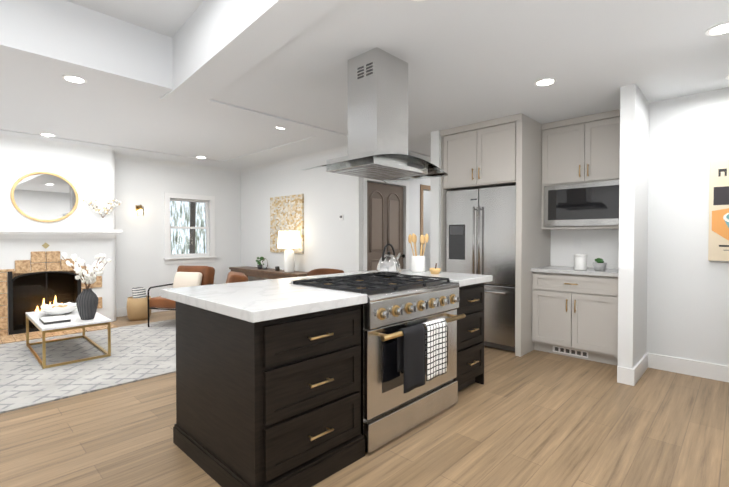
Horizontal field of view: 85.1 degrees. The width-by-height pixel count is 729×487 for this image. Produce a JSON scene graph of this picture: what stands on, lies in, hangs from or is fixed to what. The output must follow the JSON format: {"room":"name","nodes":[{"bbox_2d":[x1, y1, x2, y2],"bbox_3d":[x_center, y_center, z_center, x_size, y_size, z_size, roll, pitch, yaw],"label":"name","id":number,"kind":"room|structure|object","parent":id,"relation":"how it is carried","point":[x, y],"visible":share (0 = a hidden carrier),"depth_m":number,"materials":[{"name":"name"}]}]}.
{"room":"kitchen","nodes":[
{"label":"kitchen","id":0,"kind":"room"},
{"bbox_2d":[0,310,728,486],"bbox_3d":[-0.061,1.239,3.719,9.800,0.060,8.650,1,1,44],"label":"floor","id":1,"kind":"structure","parent":0,"point":[535,418],"depth_m":2.52,"materials":[{"name":"brown wood"}]},
{"bbox_2d":[8,269,80,334],"bbox_3d":[-4.433,0.767,5.503,0.394,0.827,0.776,1,1,44],"label":"fireplace","id":2,"kind":"object","parent":1,"relation":"on","point":[32,290],"visible":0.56,"depth_m":5.46,"materials":[{"name":"black metal"}]},
{"bbox_2d":[0,323,116,343],"bbox_3d":[-4.123,1.179,5.213,0.474,0.014,1.434,1,1,44],"label":"hearth","id":3,"kind":"object","parent":1,"relation":"on","point":[18,337],"visible":0.75,"depth_m":5.12,"materials":[{"name":"stone"}]},
{"bbox_2d":[0,319,175,413],"bbox_3d":[-3.111,1.197,4.109,2.450,0.012,4.000,1,1,44],"label":"rug","id":4,"kind":"object","parent":1,"relation":"on","point":[140,352],"visible":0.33,"depth_m":3.95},
{"bbox_2d":[25,308,110,368],"bbox_3d":[-3.295,0.992,4.391,1.180,0.386,0.570,1,1,44],"label":"coffee table","id":5,"kind":"object","parent":4,"relation":"on","point":[76,322],"visible":0.83,"depth_m":4.14,"materials":[{"name":"white stone"}]},
{"bbox_2d":[39,315,70,324],"bbox_3d":[-3.205,0.790,4.112,0.300,0.025,0.215,1,1,44],"label":"books","id":6,"kind":"object","parent":5,"relation":"on","point":[54,320],"visible":1,"depth_m":4.07,"materials":[{"name":"grey paper"}]},
{"bbox_2d":[41,302,76,314],"bbox_3d":[-3.427,0.740,4.473,0.340,0.112,0.340,1,1,44],"label":"decorative bowl","id":7,"kind":"object","parent":5,"relation":"on","point":[59,308],"visible":1,"depth_m":4.41,"materials":[{"name":"white ceramic"}]},
{"bbox_2d":[61,253,111,319],"bbox_3d":[-2.927,0.448,4.193,0.444,0.705,0.398,1,1,44],"label":"vase","id":8,"kind":"object","parent":5,"relation":"on","point":[87,301],"visible":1,"depth_m":4.15,"materials":[{"name":"black ceramic"}]},
{"bbox_2d":[147,265,214,326],"bbox_3d":[-2.644,0.752,5.821,0.612,0.822,0.777,0,1,14],"label":"lounge chair","id":9,"kind":"object","parent":4,"relation":"on","point":[187,276],"visible":0.44,"depth_m":5.84,"materials":[{"name":"brown leather"}]},
{"bbox_2d":[226,271,248,282],"bbox_3d":[-1.815,0.769,4.774,0.777,0.822,0.612,0,1,-21],"label":"lounge chair","id":10,"kind":"object","parent":4,"relation":"on","point":[233,277],"visible":0.1,"depth_m":4.64,"materials":[{"name":"brown leather"}]},
{"bbox_2d":[127,287,150,320],"bbox_3d":[-3.487,0.917,6.151,0.340,0.504,0.340,1,1,44],"label":"basket","id":11,"kind":"object","parent":1,"relation":"on","point":[137,305],"visible":0.94,"depth_m":6.03,"materials":[{"name":"beige wicker"}]},
{"bbox_2d":[229,266,307,278],"bbox_3d":[-1.629,0.805,6.805,2.100,0.710,0.375,1,1,44],"label":"console table","id":12,"kind":"object","parent":1,"relation":"on","point":[268,273],"visible":0.4,"depth_m":6.64,"materials":[{"name":"brown wood"}]},
{"bbox_2d":[256,257,267,268],"bbox_3d":[-1.767,0.339,6.956,0.302,0.215,0.167,1,1,44],"label":"decorative plant","id":13,"kind":"object","parent":12,"relation":"on","point":[259,266],"visible":1,"depth_m":6.98,"materials":[{"name":"green plant"}]},
{"bbox_2d":[277,231,300,272],"bbox_3d":[-1.200,0.130,6.332,0.370,0.654,0.370,1,1,44],"label":"table lamp","id":14,"kind":"object","parent":12,"relation":"on","point":[288,239],"visible":1,"depth_m":6.23,"materials":[{"name":"white ceramic"}]},
{"bbox_2d":[306,268,343,275],"bbox_3d":[-0.314,0.730,3.932,0.432,0.948,0.480,1,1,44],"label":"counter stool","id":15,"kind":"object","parent":1,"relation":"on","point":[320,271],"visible":0.12,"depth_m":4.07,"materials":[{"name":"brown leather"}]},
{"bbox_2d":[173,281,489,486],"bbox_3d":[-0.048,0.777,2.918,0.982,0.890,2.248,1,1,44],"label":"kitchen island","id":16,"kind":"object","parent":1,"relation":"on","point":[268,383],"depth_m":2.06,"materials":[{"name":"black wood"}]},
{"bbox_2d":[161,281,366,324],"bbox_3d":[-0.631,0.314,2.386,1.095,0.051,0.736,1,1,44],"label":"island countertop","id":17,"kind":"structure","parent":16,"relation":"on","point":[250,301],"depth_m":2.15,"materials":[{"name":"white stone"}]},
{"bbox_2d":[269,273,360,284],"bbox_3d":[-0.309,0.300,3.285,0.320,0.051,1.008,1,1,44],"label":"island countertop","id":18,"kind":"structure","parent":16,"relation":"on","point":[337,274],"depth_m":3.22,"materials":[{"name":"white stone"}]},
{"bbox_2d":[361,269,492,284],"bbox_3d":[0.511,0.295,3.582,1.095,0.051,0.556,1,1,44],"label":"island countertop","id":19,"kind":"structure","parent":16,"relation":"on","point":[462,278],"depth_m":3.38,"materials":[{"name":"white stone"}]},
{"bbox_2d":[408,233,428,271],"bbox_3d":[0.508,0.085,3.746,0.157,0.362,0.216,1,1,44],"label":"utensil crock","id":20,"kind":"object","parent":19,"relation":"on","point":[417,263],"visible":1,"depth_m":3.70,"materials":[{"name":"white ceramic"}]},
{"bbox_2d":[429,263,440,273],"bbox_3d":[0.626,0.223,3.524,0.100,0.093,0.100,1,1,44],"label":"salt bowl","id":21,"kind":"object","parent":19,"relation":"on","point":[435,270],"visible":1,"depth_m":3.49,"materials":[{"name":"brown wood"}]},
{"bbox_2d":[291,272,465,453],"bbox_3d":[0.125,0.740,2.877,0.840,0.965,0.988,1,1,44],"label":"range","id":22,"kind":"object","parent":1,"relation":"on","point":[390,409],"visible":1,"depth_m":2.52,"materials":[{"name":"silver metal"}]},
{"bbox_2d":[377,243,400,275],"bbox_3d":[0.220,0.127,3.287,0.200,0.259,0.258,1,1,44],"label":"kettle","id":23,"kind":"object","parent":22,"relation":"on","point":[388,264],"visible":1,"depth_m":3.20,"materials":[{"name":"silver metal"}]},
{"bbox_2d":[397,324,425,393],"bbox_3d":[0.293,0.705,2.463,0.060,0.378,0.216,1,1,44],"label":"towel","id":24,"kind":"object","parent":22,"relation":"hanging from","point":[411,342],"visible":0.96,"depth_m":2.44,"materials":[{"name":"black fabric"}]},
{"bbox_2d":[421,318,446,380],"bbox_3d":[0.460,0.697,2.639,0.060,0.368,0.230,1,1,44],"label":"checked towel","id":25,"kind":"object","parent":22,"relation":"hanging from","point":[436,348],"visible":0.9,"depth_m":2.62,"materials":[{"name":"white fabric"}]},
{"bbox_2d":[445,185,515,351],"bbox_3d":[1.577,0.263,4.871,0.887,1.815,0.875,1,1,44],"label":"fridge","id":26,"kind":"object","parent":1,"relation":"on","point":[480,230],"visible":0.48,"depth_m":4.50,"materials":[{"name":"grey metal"}]},
{"bbox_2d":[528,269,618,365],"bbox_3d":[2.384,0.757,4.312,0.903,0.885,0.596,1,1,44],"label":"base cabinet","id":27,"kind":"object","parent":1,"relation":"on","point":[563,306],"depth_m":4.11,"materials":[{"name":"grey wood"}]},
{"bbox_2d":[532,265,618,276],"bbox_3d":[2.376,0.295,4.296,0.903,0.039,0.621,1,1,44],"label":"countertop","id":28,"kind":"structure","parent":27,"relation":"on","point":[590,272],"depth_m":4.17,"materials":[{"name":"white stone"}]},
{"bbox_2d":[574,254,586,269],"bbox_3d":[2.287,0.191,4.205,0.124,0.168,0.124,1,1,44],"label":"canister","id":29,"kind":"object","parent":28,"relation":"on","point":[580,261],"visible":1,"depth_m":4.16,"materials":[{"name":"white ceramic"}]},
{"bbox_2d":[593,258,606,270],"bbox_3d":[2.417,0.213,4.081,0.130,0.130,0.130,1,1,44],"label":"succulent","id":30,"kind":"object","parent":28,"relation":"on","point":[599,264],"visible":1,"depth_m":4.04,"materials":[{"name":"white ceramic"}]},
{"bbox_2d":[0,84,728,368],"bbox_3d":[-0.007,-0.340,3.642,9.650,3.100,8.650,1,1,44],"label":"wall","id":31,"kind":"structure","parent":0,"point":[673,291],"depth_m":5.16,"materials":[{"name":"white paint"}]},
{"bbox_2d":[10,172,78,221],"bbox_3d":[-4.304,-0.627,5.372,0.034,0.683,0.724,1,1,44],"label":"mirror","id":32,"kind":"object","parent":31,"relation":"attached to","point":[44,196],"visible":0.9,"depth_m":5.36,"materials":[{"name":"mirror glass"},{"name":"gold metal"}]},
{"bbox_2d":[0,242,101,335],"bbox_3d":[-4.317,0.583,5.389,0.020,1.194,1.294,1,1,44],"label":"tiles","id":33,"kind":"structure","parent":31,"relation":"attached to","point":[39,257],"depth_m":5.30,"materials":[{"name":"beige tile"}]},
{"bbox_2d":[0,229,122,238],"bbox_3d":[-4.221,-0.129,5.342,0.208,0.125,1.660,1,1,44],"label":"mantel shelf","id":34,"kind":"object","parent":31,"relation":"attached to","point":[40,233],"visible":1,"depth_m":5.36,"materials":[{"name":"white"}]},
{"bbox_2d":[83,196,121,229],"bbox_3d":[-3.808,-0.443,5.788,0.119,0.487,0.488,1,1,44],"label":"vase","id":35,"kind":"object","parent":34,"relation":"on","point":[100,211],"visible":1,"depth_m":5.76,"materials":[{"name":"white ceramic"}]},
{"bbox_2d":[136,205,143,215],"bbox_3d":[-3.664,-0.540,6.491,0.119,0.190,0.100,1,1,44],"label":"sconce","id":36,"kind":"object","parent":31,"relation":"attached to","point":[139,209],"visible":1,"depth_m":6.49,"materials":[{"name":"gold metal"}]},
{"bbox_2d":[116,307,168,316],"bbox_3d":[-3.219,1.086,7.059,0.016,0.140,2.220,1,1,44],"label":"baseboard","id":37,"kind":"structure","parent":31,"relation":"attached to","point":[120,312],"depth_m":6.37,"materials":[{"name":"white"}]},
{"bbox_2d":[163,192,216,263],"bbox_3d":[-3.150,-0.266,7.165,0.170,1.230,0.930,1,1,44],"label":"window","id":38,"kind":"structure","parent":31,"relation":"in","point":[168,197],"depth_m":7.16,"materials":[{"name":"white wood"}]},
{"bbox_2d":[270,194,303,253],"bbox_3d":[-1.333,-0.324,6.772,0.930,0.970,0.033,1,1,44],"label":"wall art","id":39,"kind":"object","parent":31,"relation":"attached to","point":[286,213],"visible":0.93,"depth_m":6.74},
{"bbox_2d":[367,182,404,270],"bbox_3d":[0.330,0.132,6.053,0.118,2.065,0.886,1,1,44],"label":"door","id":40,"kind":"structure","parent":31,"relation":"in","point":[384,214],"depth_m":6.01,"materials":[{"name":"brown wood"}]},
{"bbox_2d":[363,178,430,270],"bbox_3d":[0.776,0.085,6.487,0.019,2.160,2.305,1,1,44],"label":"door frame","id":41,"kind":"structure","parent":31,"relation":"attached to","point":[406,184],"depth_m":6.35,"materials":[{"name":"white"}]},
{"bbox_2d":[440,114,539,192],"bbox_3d":[1.586,-1.022,4.853,0.915,0.706,0.876,1,1,44],"label":"upper cabinet","id":42,"kind":"object","parent":31,"relation":"attached to","point":[504,151],"depth_m":4.45,"materials":[{"name":"grey wood"}]},
{"bbox_2d":[540,109,619,188],"bbox_3d":[2.476,-1.012,4.380,0.903,0.711,0.331,1,1,44],"label":"upper cabinet","id":43,"kind":"object","parent":31,"relation":"attached to","point":[584,149],"depth_m":4.28,"materials":[{"name":"grey wood"}]},
{"bbox_2d":[544,180,619,226],"bbox_3d":[2.461,-0.421,4.374,0.837,0.464,0.321,1,1,44],"label":"microwave","id":44,"kind":"object","parent":43,"relation":"in","point":[584,204],"visible":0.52,"depth_m":4.27,"materials":[{"name":"grey metal"}]},
{"bbox_2d":[626,352,648,385],"bbox_3d":[2.505,1.141,3.634,0.046,0.140,0.646,1,1,44],"label":"baseboard","id":45,"kind":"structure","parent":31,"relation":"attached to","point":[632,377],"depth_m":3.49,"materials":[{"name":"white wood"}]},
{"bbox_2d":[649,353,728,381],"bbox_3d":[3.797,1.153,2.891,2.880,0.140,0.016,1,1,44],"label":"baseboard","id":46,"kind":"structure","parent":31,"relation":"attached to","point":[718,372],"depth_m":3.65,"materials":[{"name":"white wood"}]},
{"bbox_2d":[708,159,728,260],"bbox_3d":[3.289,-0.287,3.336,0.600,0.885,0.036,1,1,44],"label":"poster","id":47,"kind":"object","parent":31,"relation":"attached to","point":[718,244],"visible":0.98,"depth_m":3.49,"materials":[{"name":"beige paper"}]},
{"bbox_2d":[0,0,728,175],"bbox_3d":[-0.007,-1.589,3.622,9.650,0.640,8.650,1,1,44],"label":"ceiling","id":48,"kind":"structure","parent":0,"point":[224,86],"depth_m":3.15,"materials":[{"name":"white paint"}]},
{"bbox_2d":[39,133,55,136],"bbox_3d":[-4.053,-1.390,5.086,0.170,0.007,0.170,1,1,44],"label":"recessed light","id":49,"kind":"object","parent":48,"relation":"in","point":[48,134],"visible":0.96,"depth_m":5.06,"materials":[{"name":"white plastic"}]},
{"bbox_2d":[62,75,86,82],"bbox_3d":[-2.404,-1.362,3.295,0.170,0.007,0.170,1,1,44],"label":"recessed light","id":50,"kind":"object","parent":48,"relation":"in","point":[72,79],"visible":0.85,"depth_m":3.29,"materials":[{"name":"white"}]},
{"bbox_2d":[306,47,447,182],"bbox_3d":[0.101,-0.932,2.949,0.630,0.829,0.930,1,1,44],"label":"range hood","id":51,"kind":"object","parent":48,"relation":"hanging from","point":[377,113],"visible":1,"depth_m":2.83,"materials":[{"name":"silver metal"}]},
{"bbox_2d":[534,78,555,85],"bbox_3d":[1.514,-1.350,3.328,0.170,0.007,0.170,1,1,44],"label":"recessed light","id":52,"kind":"object","parent":48,"relation":"in","point":[545,82],"visible":1,"depth_m":3.32,"materials":[{"name":"white plastic"}]},
{"bbox_2d":[705,22,728,35],"bbox_3d":[2.234,-1.337,2.475,0.170,0.007,0.170,1,1,44],"label":"recessed light","id":53,"kind":"object","parent":48,"relation":"in","point":[719,29],"visible":1,"depth_m":2.49,"materials":[{"name":"white plastic"}]},
{"label":"outside","id":54,"kind":"structure","parent":0,"visible":0},
{"bbox_2d":[170,201,205,253],"bbox_3d":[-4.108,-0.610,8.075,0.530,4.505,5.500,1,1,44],"label":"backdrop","id":55,"kind":"structure","parent":54,"point":[181,211],"depth_m":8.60,"materials":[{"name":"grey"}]}
]}

